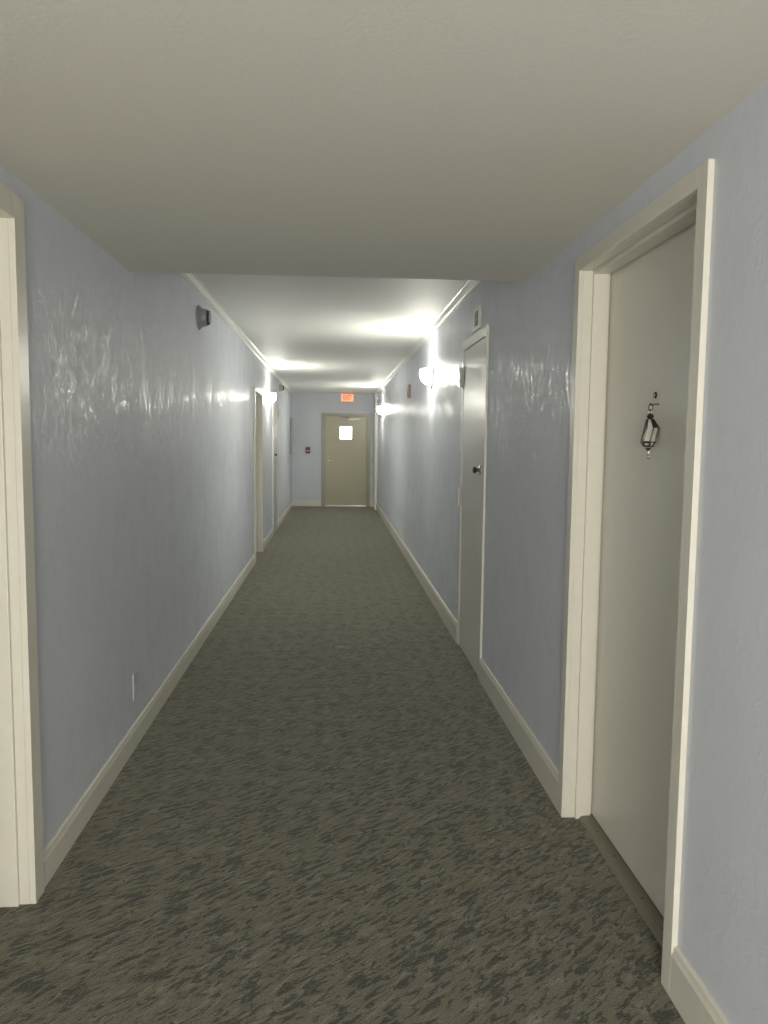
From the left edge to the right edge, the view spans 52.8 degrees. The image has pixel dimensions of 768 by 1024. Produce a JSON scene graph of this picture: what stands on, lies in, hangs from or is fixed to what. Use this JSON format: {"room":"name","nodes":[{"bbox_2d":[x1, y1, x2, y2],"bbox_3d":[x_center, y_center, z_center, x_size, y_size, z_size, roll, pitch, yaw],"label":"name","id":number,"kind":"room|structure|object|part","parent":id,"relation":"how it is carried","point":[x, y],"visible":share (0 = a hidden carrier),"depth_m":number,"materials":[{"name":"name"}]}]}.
{"room":"apartment building hallway","nodes":[
{"label":"apartment building hallway","id":0,"kind":"room"},
{"bbox_2d":[0,164,291,849],"bbox_3d":[-1.511,-0.470,7.266,0.140,2.585,20.920,0,5,-4],"label":"wall","id":1,"kind":"structure","parent":0,"point":[142,417],"depth_m":3.54,"materials":[{"name":"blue paint"}]},
{"bbox_2d":[0,182,44,906],"bbox_3d":[-1.162,0.202,1.923,0.161,2.225,1.102,0,5,-4],"label":"door","id":2,"kind":"structure","parent":1,"relation":"in","point":[21,822],"depth_m":2.41,"materials":[{"name":"beige paint"}]},
{"bbox_2d":[132,671,137,700],"bbox_3d":[-1.220,0.851,3.799,0.010,0.130,0.072,0,5,-4],"label":"power outlet","id":3,"kind":"object","parent":1,"relation":"attached to","point":[134,676],"visible":1,"depth_m":3.79,"materials":[{"name":"plastic"}]},
{"bbox_2d":[43,502,291,886],"bbox_3d":[-1.449,0.758,7.425,0.015,0.112,20.804,0,5,-4],"label":"baseboard","id":4,"kind":"structure","parent":1,"relation":"attached to","point":[58,847],"depth_m":3.59,"materials":[{"name":"beige paint"}]},
{"bbox_2d":[196,305,211,329],"bbox_3d":[-1.281,-1.390,5.536,0.088,0.172,0.172,0,5,-4],"label":"smoke detector","id":5,"kind":"object","parent":1,"relation":"attached to","point":[203,316],"visible":1,"depth_m":5.49,"materials":[{"name":"grey plastic"}]},
{"bbox_2d":[206,310,210,324],"bbox_3d":[-1.254,-1.389,5.538,0.018,0.107,0.107,0,5,-4],"label":"grille","id":6,"kind":"object","parent":5,"relation":"attached to","point":[208,315],"depth_m":5.50,"materials":[{"name":"grey plastic"}]},
{"bbox_2d":[180,273,293,393],"bbox_3d":[-1.623,-2.048,10.611,0.048,0.051,13.970,0,5,-4],"label":"trim","id":7,"kind":"structure","parent":1,"relation":"attached to","point":[191,278],"depth_m":6.70,"materials":[{"name":"paint"}]},
{"bbox_2d":[254,386,262,562],"bbox_3d":[-1.671,-0.492,9.890,0.161,2.151,1.002,0,5,-4],"label":"door","id":8,"kind":"structure","parent":1,"relation":"in","point":[258,393],"depth_m":10.30,"materials":[{"name":"beige paint"}]},
{"bbox_2d":[267,392,275,405],"bbox_3d":[-1.635,-1.647,11.316,0.119,0.203,0.250,0,5,-4],"label":"wall sconce","id":9,"kind":"object","parent":1,"relation":"attached to","point":[271,397],"visible":1,"depth_m":11.24,"materials":[{"name":"white glass"}]},
{"bbox_3d":[-1.627,-1.660,11.316,0.103,0.149,0.192,0,5,-4],"label":"lamp shade","id":10,"kind":"part","parent":9,"relation":"part of","materials":[{"name":"white glass"}]},
{"bbox_2d":[272,399,278,532],"bbox_3d":[-1.824,-0.754,12.644,0.200,2.170,0.920,0,5,-4],"label":"door","id":11,"kind":"structure","parent":1,"relation":"in","point":[275,414],"depth_m":12.63,"materials":[{"name":"paint"}]},
{"bbox_2d":[279,384,284,391],"bbox_3d":[-1.799,-2.188,13.671,0.088,0.140,0.140,0,5,-4],"label":"smoke detector","id":12,"kind":"object","parent":1,"relation":"attached to","point":[281,387],"visible":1,"depth_m":13.63,"materials":[{"name":"grey plastic"}]},
{"bbox_2d":[290,418,292,453],"bbox_3d":[-2.057,-1.693,17.247,0.036,0.800,0.550,0,5,-4],"label":"wall panel","id":13,"kind":"object","parent":1,"relation":"attached to","point":[291,419],"visible":1,"depth_m":16.99,"materials":[{"name":"grey plastic"}]},
{"bbox_3d":[-2.042,-1.693,17.248,0.006,0.770,0.520,0,5,-4],"label":"panel door","id":14,"kind":"part","parent":13,"relation":"part of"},
{"bbox_2d":[194,273,467,393],"bbox_3d":[-0.477,-1.817,7.269,2.190,0.120,21.040,0,5,-4],"label":"ceiling","id":15,"kind":"structure","parent":0,"point":[319,334],"depth_m":6.95,"materials":[{"name":"paint"}]},
{"bbox_2d":[292,392,374,500],"bbox_3d":[-1.153,-1.424,17.787,2.190,2.585,0.120,0,5,-4],"label":"wall","id":16,"kind":"structure","parent":0,"point":[307,408],"depth_m":17.68,"materials":[{"name":"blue paint"}]},
{"bbox_2d":[292,500,373,506],"bbox_3d":[-1.163,-0.196,17.831,1.878,0.132,0.015,0,5,-4],"label":"baseboard","id":17,"kind":"structure","parent":16,"relation":"attached to","point":[294,502],"depth_m":17.79,"materials":[{"name":"beige paint"}]},
{"bbox_2d":[321,413,370,506],"bbox_3d":[-0.875,-1.191,17.743,1.123,2.135,0.265,0,5,-4],"label":"door","id":18,"kind":"structure","parent":16,"relation":"in","point":[345,437],"depth_m":17.77,"materials":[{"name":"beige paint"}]},
{"bbox_3d":[-0.873,-1.811,17.742,0.266,0.280,0.006,0,5,-4],"label":"glass pane","id":19,"kind":"part","parent":18,"relation":"part of","materials":[{"name":"white glass"}]},
{"bbox_2d":[341,393,353,401],"bbox_3d":[-0.834,-2.596,17.601,0.306,0.190,0.078,0,5,-4],"label":"exit sign","id":20,"kind":"object","parent":16,"relation":"attached to","point":[345,397],"visible":1,"depth_m":17.57,"materials":[{"name":"red plastic"}]},
{"bbox_2d":[0,506,684,1023],"bbox_3d":[-0.505,0.868,7.503,2.610,0.100,21.220,0,5,-4],"label":"floor","id":21,"kind":"structure","parent":0,"point":[330,816],"depth_m":2.81,"materials":[{"name":"carpet"}]},
{"bbox_2d":[0,0,767,281],"bbox_3d":[-0.034,-0.969,0.286,2.190,0.293,6.950,0,5,-4],"label":"ceiling","id":22,"kind":"structure","parent":0,"point":[403,139],"depth_m":1.90,"materials":[{"name":"paint"}]},
{"bbox_2d":[377,80,767,1023],"bbox_3d":[0.535,-0.460,7.398,0.140,2.585,20.920,0,5,-4],"label":"wall","id":23,"kind":"structure","parent":0,"point":[723,922],"depth_m":2.00,"materials":[{"name":"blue paint"}]},
{"bbox_2d":[374,394,377,509],"bbox_3d":[-0.178,-1.315,17.009,0.062,2.530,0.170,0,5,-4],"label":"trim","id":24,"kind":"structure","parent":23,"relation":"attached to","point":[376,395],"depth_m":16.93,"materials":[{"name":"beige paint"}]},
{"bbox_2d":[377,406,382,416],"bbox_3d":[-0.082,-1.966,15.109,0.119,0.203,0.250,0,5,-4],"label":"wall sconce","id":25,"kind":"object","parent":23,"relation":"attached to","point":[379,409],"visible":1,"depth_m":15.04,"materials":[{"name":"white glass"}]},
{"bbox_3d":[-0.089,-1.979,15.107,0.103,0.149,0.192,0,5,-4],"label":"lamp shade","id":26,"kind":"part","parent":25,"relation":"part of","materials":[{"name":"white glass"}]},
{"bbox_2d":[405,384,410,397],"bbox_3d":[0.298,-1.500,9.621,0.058,0.160,0.120,0,5,-4],"label":"fire alarm strobe","id":27,"kind":"object","parent":23,"relation":"attached to","point":[408,387],"visible":1,"depth_m":9.57,"materials":[{"name":"red plastic"}]},
{"bbox_2d":[420,367,433,388],"bbox_3d":[0.405,-1.290,7.474,0.119,0.203,0.250,0,5,-4],"label":"wall sconce","id":28,"kind":"object","parent":23,"relation":"attached to","point":[426,374],"visible":1,"depth_m":7.40,"materials":[{"name":"white glass"}]},
{"bbox_3d":[0.397,-1.303,7.472,0.103,0.149,0.192,0,5,-4],"label":"lamp shade","id":29,"kind":"part","parent":28,"relation":"part of","materials":[{"name":"white glass"}]},
{"bbox_2d":[374,280,481,394],"bbox_3d":[0.235,-2.038,10.730,0.048,0.051,13.970,0,5,-4],"label":"trim","id":30,"kind":"structure","parent":23,"relation":"attached to","point":[468,287],"depth_m":6.87,"materials":[{"name":"paint"}]},
{"bbox_2d":[457,324,488,678],"bbox_3d":[0.639,-0.079,5.271,0.200,2.215,0.930,0,5,-4],"label":"door","id":31,"kind":"structure","parent":23,"relation":"in","point":[473,377],"depth_m":5.18,"materials":[{"name":"paint"}]},
{"bbox_3d":[0.585,-0.266,4.923,0.044,0.044,0.044,0,5,-4],"label":"knob","id":32,"kind":"part","parent":31,"relation":"part of","materials":[{"name":"metal"}]},
{"bbox_2d":[473,304,480,332],"bbox_3d":[0.610,-1.271,5.094,0.013,0.150,0.240,0,5,-4],"label":"air vent","id":33,"kind":"object","parent":23,"relation":"in","point":[477,311],"visible":1,"depth_m":5.06,"materials":[{"name":"white plastic"}]},
{"bbox_2d":[376,504,729,1023],"bbox_3d":[0.441,0.751,7.545,0.016,0.146,20.804,0,5,-4],"label":"baseboard","id":34,"kind":"structure","parent":23,"relation":"attached to","point":[689,995],"depth_m":3.47,"materials":[{"name":"beige paint"}]},
{"bbox_2d":[558,159,714,995],"bbox_3d":[0.835,0.176,2.548,0.158,2.205,1.066,0,5,-4],"label":"door","id":35,"kind":"structure","parent":23,"relation":"in","point":[641,291],"depth_m":2.64,"materials":[{"name":"beige paint"}]},
{"bbox_2d":[640,403,658,459],"bbox_3d":[0.855,-0.259,2.491,0.048,0.182,0.069,-3,6,-37],"label":"hanging ornament","id":36,"kind":"object","parent":35,"relation":"hanging from","point":[651,428],"visible":1,"depth_m":2.48,"materials":[{"name":"metal"}]},
{"bbox_3d":[0.862,-0.282,2.467,0.021,0.029,0.021,-2,6,-25],"label":"shoulder plate","id":37,"kind":"part","parent":36,"relation":"part of","materials":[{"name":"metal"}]}
]}

